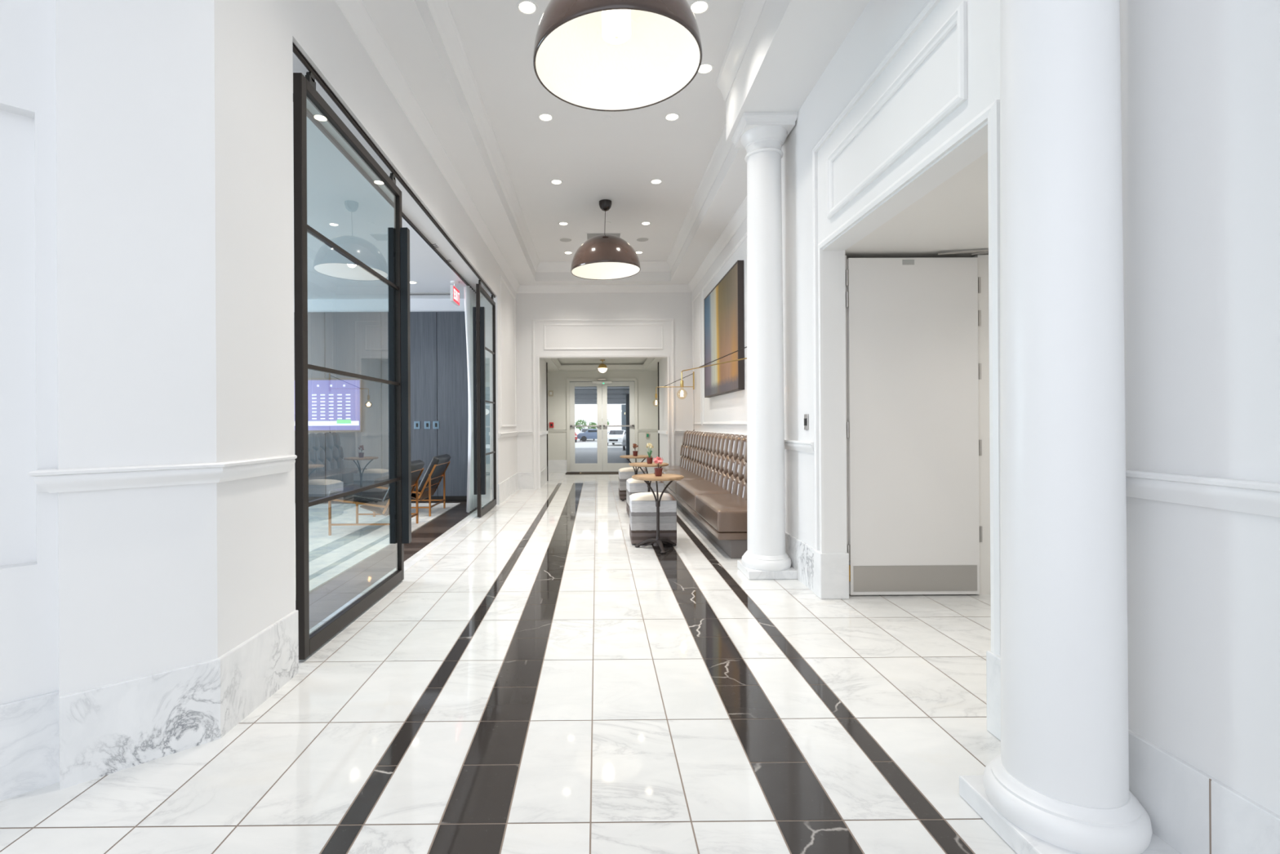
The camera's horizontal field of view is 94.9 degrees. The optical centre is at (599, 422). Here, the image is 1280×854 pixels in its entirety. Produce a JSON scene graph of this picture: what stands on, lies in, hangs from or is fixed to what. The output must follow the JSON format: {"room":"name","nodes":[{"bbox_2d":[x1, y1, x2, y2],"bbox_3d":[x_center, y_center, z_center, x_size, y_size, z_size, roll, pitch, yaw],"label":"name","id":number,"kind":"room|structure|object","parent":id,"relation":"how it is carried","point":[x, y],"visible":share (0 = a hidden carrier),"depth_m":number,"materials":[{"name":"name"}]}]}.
{"room":"lobby","nodes":[
{"label":"lobby","id":0,"kind":"room"},
{"bbox_2d":[0,0,295,775],"bbox_3d":[-3.169,-0.726,0.819,0.708,3.900,5.273,0,0,40],"label":"wall","id":1,"kind":"structure","parent":0,"point":[147,200],"depth_m":2.10,"materials":[{"name":"white paint"}]},
{"bbox_2d":[0,689,59,800],"bbox_3d":[-3.386,1.072,0.429,0.014,0.306,4.400,0,0,45],"label":"baseboard","id":2,"kind":"structure","parent":1,"relation":"attached to","point":[29,726],"depth_m":1.94,"materials":[{"name":"white stone"}]},
{"bbox_2d":[26,454,297,493],"bbox_3d":[-1.568,0.193,2.299,0.278,0.077,0.997,0,0,26],"label":"chair rail","id":3,"kind":"object","parent":1,"relation":"attached to","point":[49,480],"visible":1,"depth_m":2.11,"materials":[{"name":"white paint"}]},
{"bbox_2d":[59,609,298,789],"bbox_3d":[-1.539,1.063,2.364,0.216,0.306,0.963,0,0,20],"label":"baseboard","id":4,"kind":"structure","parent":1,"relation":"attached to","point":[104,730],"depth_m":2.15,"materials":[{"name":"stone"}]},
{"bbox_2d":[293,298,464,312],"bbox_3d":[-4.433,-0.463,9.171,5.240,3.400,0.150,0,0,0],"label":"wall","id":5,"kind":"structure","parent":0,"point":[362,304],"depth_m":9.10,"materials":[{"name":"paint"}]},
{"bbox_2d":[293,311,468,502],"bbox_3d":[-4.434,-0.235,9.081,5.235,2.945,0.030,0,0,0],"label":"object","id":6,"kind":"structure","parent":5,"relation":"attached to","point":[352,342],"depth_m":9.07,"materials":[{"name":"grey wood"}]},
{"bbox_2d":[307,377,361,431],"bbox_3d":[-4.351,-0.269,9.039,1.340,0.830,0.046,0,0,0],"label":"wall screen","id":7,"kind":"object","parent":6,"relation":"attached to","point":[334,404],"visible":0.53,"depth_m":9.02,"materials":[{"name":"purple glass"}]},
{"bbox_2d":[293,116,466,299],"bbox_3d":[-4.499,-1.965,5.987,5.390,0.100,6.520,0,0,0],"label":"ceiling","id":8,"kind":"structure","parent":0,"point":[343,206],"depth_m":6.09,"materials":[{"name":"paint"}]},
{"bbox_2d":[409,292,450,295],"bbox_3d":[-2.609,-1.917,8.737,0.840,0.014,0.140,0,0,0],"label":"ceiling vent","id":9,"kind":"object","parent":8,"relation":"in","point":[411,293],"visible":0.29,"depth_m":8.70,"materials":[{"name":"grey metal"}]},
{"bbox_2d":[450,280,459,306],"bbox_3d":[-1.984,-1.778,8.021,0.120,0.300,0.360,0,0,0],"label":"exit sign","id":10,"kind":"object","parent":8,"relation":"hanging from","point":[455,292],"visible":1,"depth_m":7.97,"materials":[{"name":"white plastic"}]},
{"bbox_2d":[292,0,517,504],"bbox_3d":[-1.657,-0.730,6.921,0.290,3.900,8.140,0,0,0],"label":"wall","id":11,"kind":"structure","parent":0,"point":[322,33],"depth_m":4.58,"materials":[{"name":"white paint"}]},
{"bbox_2d":[306,107,475,293],"bbox_3d":[-1.752,-1.866,5.782,0.070,0.027,5.840,0,0,0],"label":"rail","id":12,"kind":"object","parent":11,"relation":"attached to","point":[309,115],"visible":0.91,"depth_m":4.51,"materials":[{"name":"brown metal"}]},
{"bbox_2d":[463,285,477,512],"bbox_3d":[-1.783,-0.314,8.131,0.094,3.031,0.620,0,0,0],"label":"curtain","id":13,"kind":"object","parent":12,"relation":"hanging from","point":[469,295],"visible":0.62,"depth_m":8.01,"materials":[{"name":"white fabric"}]},
{"bbox_2d":[292,41,495,297],"bbox_3d":[-1.547,-1.867,5.783,0.024,0.028,5.840,0,0,0],"label":"door track","id":14,"kind":"object","parent":11,"relation":"attached to","point":[296,51],"visible":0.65,"depth_m":3.91,"materials":[{"name":"brown metal"}]},
{"bbox_2d":[293,71,411,659],"bbox_3d":[-1.526,-0.332,3.744,0.144,3.073,1.535,0,0,0],"label":"door","id":15,"kind":"structure","parent":14,"relation":"hanging from","point":[399,481],"depth_m":3.49,"materials":[{"name":"brown metal"}]},
{"bbox_2d":[472,280,496,516],"bbox_3d":[-1.550,-0.329,8.087,0.144,3.073,1.190,0,0,0],"label":"door","id":16,"kind":"structure","parent":14,"relation":"hanging from","point":[484,312],"depth_m":7.61,"materials":[{"name":"brown metal"}]},
{"bbox_2d":[499,275,515,426],"bbox_3d":[-1.521,-1.094,9.783,0.018,2.330,1.620,0,0,0],"label":"trim","id":17,"kind":"structure","parent":11,"relation":"attached to","point":[500,277],"depth_m":9.11,"materials":[{"name":"white paint"}]},
{"bbox_2d":[497,472,533,504],"bbox_3d":[-1.368,1.067,9.752,0.300,0.306,2.080,0,0,0],"label":"baseboard","id":18,"kind":"structure","parent":11,"relation":"attached to","point":[507,487],"depth_m":10.26,"materials":[{"name":"white stone"}]},
{"bbox_2d":[498,431,533,438],"bbox_3d":[-1.373,0.197,9.777,0.300,0.077,2.030,0,0,0],"label":"chair rail","id":19,"kind":"object","parent":11,"relation":"attached to","point":[501,435],"visible":1,"depth_m":10.27,"materials":[{"name":"white paint"}]},
{"bbox_2d":[0,471,1017,853],"bbox_3d":[-1.728,1.235,6.266,10.600,0.030,16.326,0,0,0],"label":"floor","id":20,"kind":"structure","parent":0,"point":[541,680],"depth_m":2.36,"materials":[{"name":"white tile"}]},
{"bbox_2d":[294,502,460,592],"bbox_3d":[-4.398,1.229,6.395,4.600,0.012,4.900,0,0,0],"label":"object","id":21,"kind":"structure","parent":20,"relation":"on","point":[347,546],"depth_m":6.27,"materials":[{"name":"white tile"}]},
{"bbox_2d":[328,459,424,535],"bbox_3d":[-2.525,0.827,6.686,0.871,0.770,0.742,0,0,0],"label":"lounge chair","id":22,"kind":"object","parent":21,"relation":"on","point":[374,500],"visible":0.47,"depth_m":6.40,"materials":[{"name":"brown wood"}]},
{"bbox_2d":[372,453,450,516],"bbox_3d":[-2.532,0.828,7.946,0.871,0.770,0.742,0,0,0],"label":"lounge chair","id":23,"kind":"object","parent":21,"relation":"on","point":[437,466],"visible":0.71,"depth_m":7.71,"materials":[{"name":"brown wood"}]},
{"bbox_2d":[404,511,477,572],"bbox_3d":[-1.630,1.218,5.780,0.060,0.006,5.860,0,0,0],"label":"threshold","id":24,"kind":"object","parent":20,"relation":"on","point":[433,547],"visible":0.29,"depth_m":5.83,"materials":[{"name":"white stone"}]},
{"bbox_2d":[565,471,618,474],"bbox_3d":[0.062,1.208,14.080,1.760,0.014,0.560,0,0,0],"label":"entrance mat","id":25,"kind":"object","parent":20,"relation":"on","point":[566,473],"visible":0.59,"depth_m":13.99,"materials":[{"name":"grey rubber"}]},
{"bbox_2d":[618,466,648,499],"bbox_3d":[0.534,0.964,9.432,0.450,0.490,0.450,0,0,0],"label":"ottoman","id":26,"kind":"object","parent":20,"relation":"on","point":[624,473],"visible":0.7,"depth_m":9.21,"materials":[{"name":"white fabric"}]},
{"bbox_2d":[618,466,648,471],"bbox_3d":[0.532,0.744,9.432,0.444,0.050,0.444,0,0,0],"label":"cushion","id":27,"kind":"object","parent":26,"relation":"on","point":[629,468],"depth_m":9.25,"materials":[{"name":"white fabric"}]},
{"bbox_2d":[619,454,652,501],"bbox_3d":[0.555,0.858,9.003,0.498,0.700,0.498,0,0,-6],"label":"bistro table","id":28,"kind":"object","parent":20,"relation":"on","point":[627,456],"visible":0.41,"depth_m":8.98,"materials":[{"name":"brown wood"}]},
{"bbox_2d":[626,478,664,515],"bbox_3d":[0.588,0.963,7.683,0.450,0.490,0.450,0,0,-2],"label":"ottoman","id":29,"kind":"object","parent":20,"relation":"on","point":[633,486],"visible":0.27,"depth_m":7.46,"materials":[{"name":"white fabric"}]},
{"bbox_2d":[626,478,662,483],"bbox_3d":[0.587,0.743,7.683,0.444,0.050,0.444,0,0,-2],"label":"cushion","id":30,"kind":"object","parent":29,"relation":"on","point":[630,480],"depth_m":7.48,"materials":[{"name":"white fabric"}]},
{"bbox_2d":[628,462,668,492],"bbox_3d":[0.610,0.857,7.303,0.498,0.700,0.498,0,0,7],"label":"bistro table","id":31,"kind":"object","parent":20,"relation":"on","point":[645,464],"visible":0.38,"depth_m":7.21,"materials":[{"name":"brown wood"}]},
{"bbox_2d":[646,443,653,463],"bbox_3d":[0.617,0.378,7.282,0.124,0.258,0.111,0,0,0],"label":"flower pot","id":32,"kind":"object","parent":31,"relation":"on","point":[649,460],"visible":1,"depth_m":7.26,"materials":[{"name":"red ceramic"}]},
{"bbox_2d":[629,492,676,545],"bbox_3d":[0.534,0.962,5.992,0.450,0.490,0.450,0,0,1],"label":"ottoman","id":33,"kind":"object","parent":20,"relation":"on","point":[642,508],"visible":0.91,"depth_m":5.77,"materials":[{"name":"white fabric"}]},
{"bbox_2d":[629,492,675,500],"bbox_3d":[0.533,0.742,5.992,0.444,0.050,0.444,0,0,1],"label":"cushion","id":34,"kind":"object","parent":33,"relation":"on","point":[641,495],"depth_m":5.84,"materials":[{"name":"white fabric"}]},
{"bbox_2d":[631,473,684,553],"bbox_3d":[0.554,0.856,5.603,0.498,0.700,0.498,0,0,0],"label":"bistro table","id":35,"kind":"object","parent":20,"relation":"on","point":[658,541],"visible":0.98,"depth_m":5.59,"materials":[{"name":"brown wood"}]},
{"bbox_2d":[653,456,662,475],"bbox_3d":[0.550,0.412,5.576,0.104,0.187,0.112,0,0,14],"label":"flower pot","id":36,"kind":"object","parent":35,"relation":"on","point":[658,471],"visible":1,"depth_m":5.56,"materials":[{"name":"red ceramic"}]},
{"bbox_2d":[656,430,747,558],"bbox_3d":[1.368,0.669,7.807,0.694,1.069,5.300,0,0,0],"label":"bench","id":37,"kind":"object","parent":20,"relation":"on","point":[712,491],"visible":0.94,"depth_m":6.51,"materials":[{"name":"brown leather"}]},
{"bbox_2d":[656,465,686,482],"bbox_3d":[1.260,0.864,9.937,0.500,0.212,1.040,0,0,0],"label":"seat cushion","id":38,"kind":"object","parent":37,"relation":"on","point":[668,468],"depth_m":9.76,"materials":[{"name":"brown leather"}]},
{"bbox_2d":[662,470,704,493],"bbox_3d":[1.267,0.864,8.646,0.500,0.212,1.520,0,0,0],"label":"seat cushion","id":39,"kind":"object","parent":37,"relation":"on","point":[688,474],"depth_m":8.50,"materials":[{"name":"brown leather"}]},
{"bbox_2d":[675,480,731,511],"bbox_3d":[1.276,0.862,7.114,0.500,0.212,1.525,0,0,0],"label":"seat cushion","id":40,"kind":"object","parent":37,"relation":"on","point":[686,491],"depth_m":6.92,"materials":[{"name":"brown leather"}]},
{"bbox_2d":[695,493,746,532],"bbox_3d":[1.283,0.861,5.749,0.500,0.212,1.185,0,0,0],"label":"seat cushion","id":41,"kind":"object","parent":37,"relation":"on","point":[722,513],"depth_m":5.37,"materials":[{"name":"brown leather"}]},
{"bbox_2d":[731,111,797,579],"bbox_3d":[1.316,-0.581,4.673,0.420,3.566,0.420,0,0,0],"label":"column","id":42,"kind":"structure","parent":20,"relation":"on","point":[762,135],"depth_m":4.55,"materials":[{"name":"white paint"}]},
{"bbox_2d":[959,0,1181,853],"bbox_3d":[1.335,-0.583,1.708,0.420,3.566,0.420,0,0,0],"label":"column","id":43,"kind":"structure","parent":20,"relation":"on","point":[1058,783],"depth_m":1.59,"materials":[{"name":"white paint"}]},
{"bbox_2d":[546,370,659,459],"bbox_3d":[0.069,-0.235,14.461,2.800,2.900,0.120,0,0,0],"label":"wall","id":44,"kind":"structure","parent":0,"point":[647,380],"depth_m":14.40,"materials":[{"name":"paint"}]},
{"bbox_2d":[569,382,602,471],"bbox_3d":[-0.345,0.099,14.468,0.798,2.213,0.169,0,0,0],"label":"door","id":45,"kind":"structure","parent":44,"relation":"in","point":[580,467],"depth_m":14.44,"materials":[{"name":"paint"}]},
{"bbox_2d":[566,377,637,471],"bbox_3d":[0.056,0.063,14.388,1.740,2.305,0.025,0,0,0],"label":"door frame","id":46,"kind":"structure","parent":44,"relation":"attached to","point":[635,380],"depth_m":14.38,"materials":[{"name":"paint"}]},
{"bbox_2d":[591,378,612,383],"bbox_3d":[0.051,-1.012,14.348,0.480,0.126,0.064,0,0,0],"label":"sensor","id":47,"kind":"object","parent":44,"relation":"attached to","point":[593,382],"visible":1,"depth_m":14.32,"materials":[{"name":"white plastic"}]},
{"bbox_2d":[602,381,635,471],"bbox_3d":[0.457,0.095,14.472,0.798,2.213,0.169,0,0,0],"label":"door","id":48,"kind":"structure","parent":44,"relation":"in","point":[606,466],"depth_m":14.44,"materials":[{"name":"paint"}]},
{"bbox_2d":[542,357,662,371],"bbox_3d":[0.072,-1.391,12.692,2.800,0.250,3.420,0,0,0],"label":"ceiling","id":49,"kind":"structure","parent":0,"point":[553,364],"depth_m":13.97,"materials":[{"name":"paint"}]},
{"bbox_2d":[598,359,607,373],"bbox_3d":[0.060,-1.278,13.301,0.210,0.294,0.210,0,0,0],"label":"globe ceiling light","id":50,"kind":"object","parent":49,"relation":"attached to","point":[602,367],"visible":1,"depth_m":13.23,"materials":[{"name":"white glass"}]},
{"bbox_2d":[515,292,693,488],"bbox_3d":[0.082,-0.737,11.541,3.440,3.900,1.480,0,0,0],"label":"wall","id":51,"kind":"structure","parent":0,"point":[677,306],"depth_m":10.80,"materials":[{"name":"white paint"}]},
{"bbox_2d":[540,466,546,488],"bbox_3d":[0.073,1.060,11.510,2.360,0.306,1.380,0,0,0],"label":"baseboard","id":52,"kind":"object","parent":51,"relation":"attached to","point":[544,473],"visible":0.5,"depth_m":11.32,"materials":[{"name":"white stone"}]},
{"bbox_2d":[546,361,659,480],"bbox_3d":[0.062,-0.026,12.301,2.360,2.479,0.039,0,0,0],"label":"metal edge","id":53,"kind":"structure","parent":51,"relation":"attached to","point":[658,362],"depth_m":12.28,"materials":[{"name":"brown metal"}]},
{"bbox_2d":[532,318,675,488],"bbox_3d":[0.069,-0.347,10.788,2.600,3.120,0.026,0,0,0],"label":"door frame","id":54,"kind":"structure","parent":51,"relation":"attached to","point":[638,319],"depth_m":10.79,"materials":[{"name":"white paint"}]},
{"bbox_2d":[361,0,870,284],"bbox_3d":[-2.581,-2.710,4.588,8.920,0.734,12.400,0,0,0],"label":"ceiling","id":55,"kind":"structure","parent":0,"point":[792,44],"depth_m":5.51,"materials":[{"name":"paint"}]},
{"bbox_2d":[515,0,537,15],"bbox_3d":[-0.498,-2.846,4.019,0.150,0.006,0.150,0,0,0],"label":"recessed light","id":56,"kind":"object","parent":55,"relation":"in","point":[527,7],"visible":1,"depth_m":4.02,"materials":[{"name":"white plastic"}]},
{"bbox_2d":[537,112,553,121],"bbox_3d":[-0.506,-2.845,5.465,0.150,0.006,0.150,0,0,0],"label":"recessed light","id":57,"kind":"object","parent":55,"relation":"in","point":[544,117],"visible":1,"depth_m":5.46,"materials":[{"name":"white plastic"}]},
{"bbox_2d":[425,0,766,271],"bbox_3d":[0.090,-2.772,4.423,2.410,0.160,12.040,0,0,0],"label":"crown molding","id":58,"kind":"structure","parent":55,"relation":"attached to","point":[751,11],"depth_m":5.30,"materials":[{"name":"white paint"}]},
{"bbox_2d":[585,232,622,239],"bbox_3d":[0.055,-2.842,8.953,0.540,0.012,0.320,0,0,0],"label":"ceiling vent","id":59,"kind":"object","parent":55,"relation":"in","point":[588,235],"visible":0.59,"depth_m":8.85,"materials":[{"name":"paint"}]},
{"bbox_2d":[570,199,640,279],"bbox_3d":[0.072,-2.394,7.562,0.928,0.912,0.928,0,0,0],"label":"dome pendant","id":60,"kind":"object","parent":55,"relation":"hanging from","point":[604,256],"visible":1,"depth_m":7.33,"materials":[{"name":"brown paint"}]},
{"bbox_2d":[533,0,702,111],"bbox_3d":[0.091,-2.377,3.152,0.928,0.952,0.928,0,0,0],"label":"dome pendant","id":61,"kind":"object","parent":55,"relation":"hanging from","point":[606,55],"visible":1,"depth_m":3.38,"materials":[{"name":"white glass"}]},
{"bbox_2d":[649,178,662,184],"bbox_3d":[0.666,-2.850,6.936,0.150,0.006,0.150,0,0,0],"label":"recessed light","id":62,"kind":"object","parent":55,"relation":"in","point":[655,181],"visible":1,"depth_m":6.93,"materials":[{"name":"white plastic"}]},
{"bbox_2d":[664,112,679,121],"bbox_3d":[0.674,-2.851,5.472,0.150,0.006,0.150,0,0,0],"label":"recessed light","id":63,"kind":"object","parent":55,"relation":"in","point":[671,117],"visible":1,"depth_m":5.47,"materials":[{"name":"white plastic"}]},
{"bbox_2d":[689,0,710,14],"bbox_3d":[0.682,-2.852,4.026,0.150,0.006,0.150,0,0,0],"label":"recessed light","id":64,"kind":"object","parent":55,"relation":"in","point":[698,6],"visible":0.85,"depth_m":4.02,"materials":[{"name":"white plastic"}]},
{"bbox_2d":[697,62,714,74],"bbox_3d":[0.845,-2.853,4.727,0.150,0.006,0.150,0,0,0],"label":"recessed light","id":65,"kind":"object","parent":55,"relation":"in","point":[705,68],"visible":0.73,"depth_m":4.73,"materials":[{"name":"white plastic"}]},
{"bbox_2d":[692,217,746,434],"bbox_3d":[1.797,-0.749,7.910,0.150,3.900,6.200,0,0,0],"label":"wall","id":66,"kind":"structure","parent":0,"point":[731,406],"depth_m":8.33,"materials":[{"name":"white paint"}]},
{"bbox_2d":[654,371,694,431],"bbox_3d":[1.318,-0.344,10.522,0.741,1.130,0.126,0,0,1],"label":"wall lamp","id":67,"kind":"object","parent":66,"relation":"attached to","point":[693,373],"visible":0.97,"depth_m":10.48,"materials":[{"name":"gold metal"}]},
{"bbox_2d":[692,290,702,424],"bbox_3d":[1.698,-1.092,10.270,0.018,2.250,0.800,0,0,0],"label":"trim","id":68,"kind":"structure","parent":66,"relation":"attached to","point":[700,292],"depth_m":9.88,"materials":[{"name":"white paint"}]},
{"bbox_2d":[674,430,746,435],"bbox_3d":[1.558,0.179,7.883,0.340,0.077,5.850,0,0,0],"label":"chair rail","id":69,"kind":"object","parent":66,"relation":"attached to","point":[676,432],"visible":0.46,"depth_m":10.76,"materials":[{"name":"white paint"}]},
{"bbox_2d":[680,346,746,397],"bbox_3d":[1.327,-0.579,6.134,0.126,0.578,2.363,0,0,-17],"label":"wall lamp","id":70,"kind":"object","parent":66,"relation":"attached to","point":[700,366],"visible":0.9,"depth_m":6.47,"materials":[{"name":"gold metal"}]},
{"bbox_2d":[704,260,744,397],"bbox_3d":[1.681,-1.166,8.095,0.075,1.545,2.190,0,0,0],"label":"framed painting","id":71,"kind":"object","parent":66,"relation":"attached to","point":[724,304],"visible":1,"depth_m":7.69,"materials":[{"name":"paint"}]},
{"bbox_2d":[702,231,746,425],"bbox_3d":[1.711,-1.094,7.500,0.023,2.250,4.380,0,0,0],"label":"trim","id":72,"kind":"structure","parent":66,"relation":"attached to","point":[733,423],"depth_m":8.87,"materials":[{"name":"white paint"}]},
{"bbox_2d":[844,151,988,258],"bbox_3d":[2.553,-1.231,3.275,1.745,0.100,2.280,0,0,0],"label":"ceiling","id":73,"kind":"structure","parent":0,"point":[953,216],"depth_m":3.50,"materials":[{"name":"paint"}]},
{"bbox_2d":[781,0,1279,815],"bbox_3d":[1.612,-0.752,1.684,0.160,3.900,6.550,0,0,0],"label":"wall","id":74,"kind":"structure","parent":0,"point":[1200,79],"depth_m":1.57,"materials":[{"name":"white paint"}]},
{"bbox_2d":[334,0,746,293],"bbox_3d":[0.099,-2.460,6.832,3.240,0.130,7.940,0,0,0],"label":"crown molding","id":75,"kind":"structure","parent":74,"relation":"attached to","point":[354,11],"depth_m":5.81,"materials":[{"name":"white paint"}]},
{"bbox_2d":[784,439,813,453],"bbox_3d":[1.500,0.177,4.543,0.042,0.077,0.830,0,0,0],"label":"chair rail","id":76,"kind":"object","parent":74,"relation":"attached to","point":[801,446],"visible":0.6,"depth_m":4.38,"materials":[{"name":"white paint"}]},
{"bbox_2d":[785,531,814,591],"bbox_3d":[1.519,1.047,4.535,0.014,0.306,0.845,0,0,0],"label":"baseboard","id":77,"kind":"structure","parent":74,"relation":"attached to","point":[801,553],"depth_m":4.39,"materials":[{"name":"stone"}]},
{"bbox_2d":[804,413,808,430],"bbox_3d":[1.512,-0.005,4.308,0.016,0.115,0.070,0,0,0],"label":"light switch","id":78,"kind":"object","parent":74,"relation":"attached to","point":[806,415],"visible":1,"depth_m":4.29,"materials":[{"name":"silver metal"}]},
{"bbox_2d":[813,549,848,599],"bbox_3d":[1.596,1.044,4.047,0.195,0.312,0.132,0,0,0],"label":"plinth block","id":79,"kind":"object","parent":74,"relation":"attached to","point":[831,570],"visible":0.86,"depth_m":3.98,"materials":[{"name":"white stone"}]},
{"bbox_2d":[826,1,967,218],"bbox_3d":[1.506,-1.543,3.144,0.027,0.405,1.430,0,0,0],"label":"trim","id":80,"kind":"structure","parent":74,"relation":"attached to","point":[958,18],"depth_m":2.82,"materials":[{"name":"white paint"}]},
{"bbox_2d":[812,0,1000,655],"bbox_3d":[1.512,-0.516,3.136,0.026,2.830,1.975,0,0,0],"label":"door frame","id":81,"kind":"structure","parent":74,"relation":"attached to","point":[991,114],"depth_m":2.56,"materials":[{"name":"white paint"}]},
{"bbox_2d":[986,650,1000,740],"bbox_3d":[1.532,1.043,2.217,0.054,0.312,0.138,0,0,0],"label":"plinth block","id":82,"kind":"object","parent":74,"relation":"attached to","point":[993,660],"visible":0.39,"depth_m":2.24,"materials":[{"name":"white stone"}]},
{"bbox_2d":[1125,469,1279,517],"bbox_3d":[1.524,0.174,0.273,0.042,0.077,3.730,0,0,0],"label":"chair rail","id":83,"kind":"object","parent":74,"relation":"attached to","point":[1250,496],"depth_m":1.46,"materials":[{"name":"white paint"}]},
{"bbox_2d":[1128,728,1279,853],"bbox_3d":[1.542,1.044,0.278,0.015,0.306,3.740,0,0,0],"label":"baseboard","id":84,"kind":"structure","parent":74,"relation":"attached to","point":[1189,809],"depth_m":1.51,"materials":[{"name":"white stone"}]},
{"bbox_3d":[2.557,0.006,3.274,1.750,2.375,2.280,0,0,0],"label":"wall","id":85,"kind":"structure","parent":0,"visible":0},
{"bbox_2d":[845,257,979,595],"bbox_3d":[2.160,0.024,4.062,0.910,2.325,0.048,0,0,0],"label":"door","id":86,"kind":"structure","parent":85,"relation":"in","point":[913,422],"depth_m":4.04,"materials":[{"name":"white paint"}]},
{"bbox_2d":[977,276,982,542],"bbox_3d":[2.642,-0.091,4.072,0.015,1.840,0.006,0,0,0],"label":"hinges","id":87,"kind":"object","parent":86,"relation":"attached to","point":[979,277],"visible":1,"depth_m":4.07,"materials":[{"name":"silver metal"}]},
{"bbox_2d":[844,254,990,594],"bbox_3d":[2.477,0.015,4.184,1.600,2.360,0.220,0,0,0],"label":"door frame","id":88,"kind":"structure","parent":85,"relation":"attached to","point":[983,260],"depth_m":4.07,"materials":[{"name":"paint"}]},
{"bbox_2d":[936,249,988,255],"bbox_3d":[2.581,-1.167,4.032,0.510,0.026,0.124,0,0,12],"label":"door closer","id":89,"kind":"object","parent":85,"relation":"in","point":[985,251],"depth_m":4.01,"materials":[{"name":"silver metal"}]},
{"bbox_3d":[0.075,-0.236,13.401,3.040,2.900,2.240,0,0,0],"label":"wall","id":90,"kind":"structure","parent":0,"visible":0},
{"bbox_2d":[547,459,656,472],"bbox_3d":[0.083,1.061,13.365,2.800,0.306,2.070,0,0,0],"label":"baseboard","id":91,"kind":"structure","parent":90,"relation":"attached to","point":[553,465],"depth_m":14.38,"materials":[{"name":"white stone"}]},
{"bbox_2d":[547,428,657,432],"bbox_3d":[0.078,0.191,13.366,2.800,0.077,2.070,0,0,0],"label":"chair rail","id":92,"kind":"object","parent":90,"relation":"attached to","point":[638,429],"visible":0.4,"depth_m":14.37,"materials":[{"name":"paint"}]},
{"label":"outside","id":93,"kind":"structure","parent":0,"visible":0},
{"bbox_2d":[621,404,626,443],"bbox_3d":[5.445,0.116,60.231,6.450,4.000,0.400,0,0,0],"label":"wall","id":94,"kind":"structure","parent":93,"point":[623,406],"depth_m":60.02,"materials":[{"name":"white paint"}]},
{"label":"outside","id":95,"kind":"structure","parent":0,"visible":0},
{"bbox_2d":[573,381,629,399],"bbox_3d":[4.321,-1.723,30.825,19.000,0.350,32.400,0,0,0],"label":"ceiling","id":96,"kind":"structure","parent":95,"point":[575,388],"depth_m":27.18,"materials":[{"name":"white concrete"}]},
{"bbox_2d":[574,395,625,398],"bbox_3d":[4.311,-1.471,32.825,19.000,0.149,0.600,0,0,0],"label":"beam","id":97,"kind":"structure","parent":96,"relation":"attached to","point":[575,396],"depth_m":32.51,"materials":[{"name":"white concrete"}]},
{"bbox_2d":[574,398,626,401],"bbox_3d":[4.284,-1.467,37.825,19.000,0.149,0.600,0,0,0],"label":"beam","id":98,"kind":"structure","parent":96,"relation":"attached to","point":[575,400],"depth_m":37.50,"materials":[{"name":"white concrete"}]},
{"bbox_2d":[574,401,626,404],"bbox_3d":[4.257,-1.464,42.825,19.000,0.149,0.600,0,0,0],"label":"beam","id":99,"kind":"structure","parent":96,"relation":"attached to","point":[575,402],"depth_m":42.50,"materials":[{"name":"white concrete"}]},
{"bbox_2d":[574,390,629,394],"bbox_3d":[4.339,-1.474,27.825,19.000,0.149,0.600,0,0,0],"label":"beam","id":100,"kind":"structure","parent":96,"relation":"attached to","point":[576,392],"depth_m":27.51,"materials":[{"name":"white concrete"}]},
{"bbox_2d":[574,383,629,387],"bbox_3d":[4.366,-1.478,22.825,19.000,0.149,0.600,0,0,0],"label":"beam","id":101,"kind":"structure","parent":96,"relation":"attached to","point":[602,384],"depth_m":22.82,"materials":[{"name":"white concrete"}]},
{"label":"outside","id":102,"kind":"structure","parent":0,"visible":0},
{"bbox_2d":[574,447,629,471],"bbox_3d":[4.332,1.654,32.283,19.000,0.898,35.480,0,0,0],"label":"floor","id":103,"kind":"structure","parent":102,"point":[581,455],"depth_m":30.12,"materials":[{"name":"concrete"}]},
{"bbox_2d":[625,393,629,454],"bbox_3d":[1.496,0.070,30.009,0.320,3.205,0.400,0,0,0],"label":"concrete pillar","id":104,"kind":"structure","parent":103,"relation":"on","point":[627,395],"depth_m":29.81,"materials":[{"name":"grey"}]},
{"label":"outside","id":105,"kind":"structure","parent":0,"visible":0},
{"bbox_2d":[574,438,626,448],"bbox_3d":[-0.330,2.200,62.298,80.000,0.100,95.400,0,0,0],"label":"pavement","id":106,"kind":"structure","parent":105,"point":[588,443],"depth_m":57.69,"materials":[{"name":"grey concrete"}]},
{"bbox_2d":[574,418,586,430],"bbox_3d":[-2.621,0.843,80.035,1.704,2.663,1.708,0,0,0],"label":"shrub","id":107,"kind":"object","parent":106,"relation":"on","point":[580,421],"visible":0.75,"depth_m":79.71,"materials":[{"name":"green plant"}]},
{"bbox_2d":[577,428,608,441],"bbox_3d":[-0.492,1.430,67.999,4.433,1.450,1.780,0,0,-4],"label":"parked car","id":108,"kind":"object","parent":106,"relation":"on","point":[589,433],"visible":0.48,"depth_m":67.09,"materials":[{"name":"blue metal"}]},
{"bbox_2d":[607,430,626,445],"bbox_3d":[1.747,1.409,55.486,1.781,1.450,4.433,0,0,14],"label":"parked car","id":109,"kind":"object","parent":106,"relation":"on","point":[613,436],"visible":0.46,"depth_m":53.80,"materials":[{"name":"white metal"}]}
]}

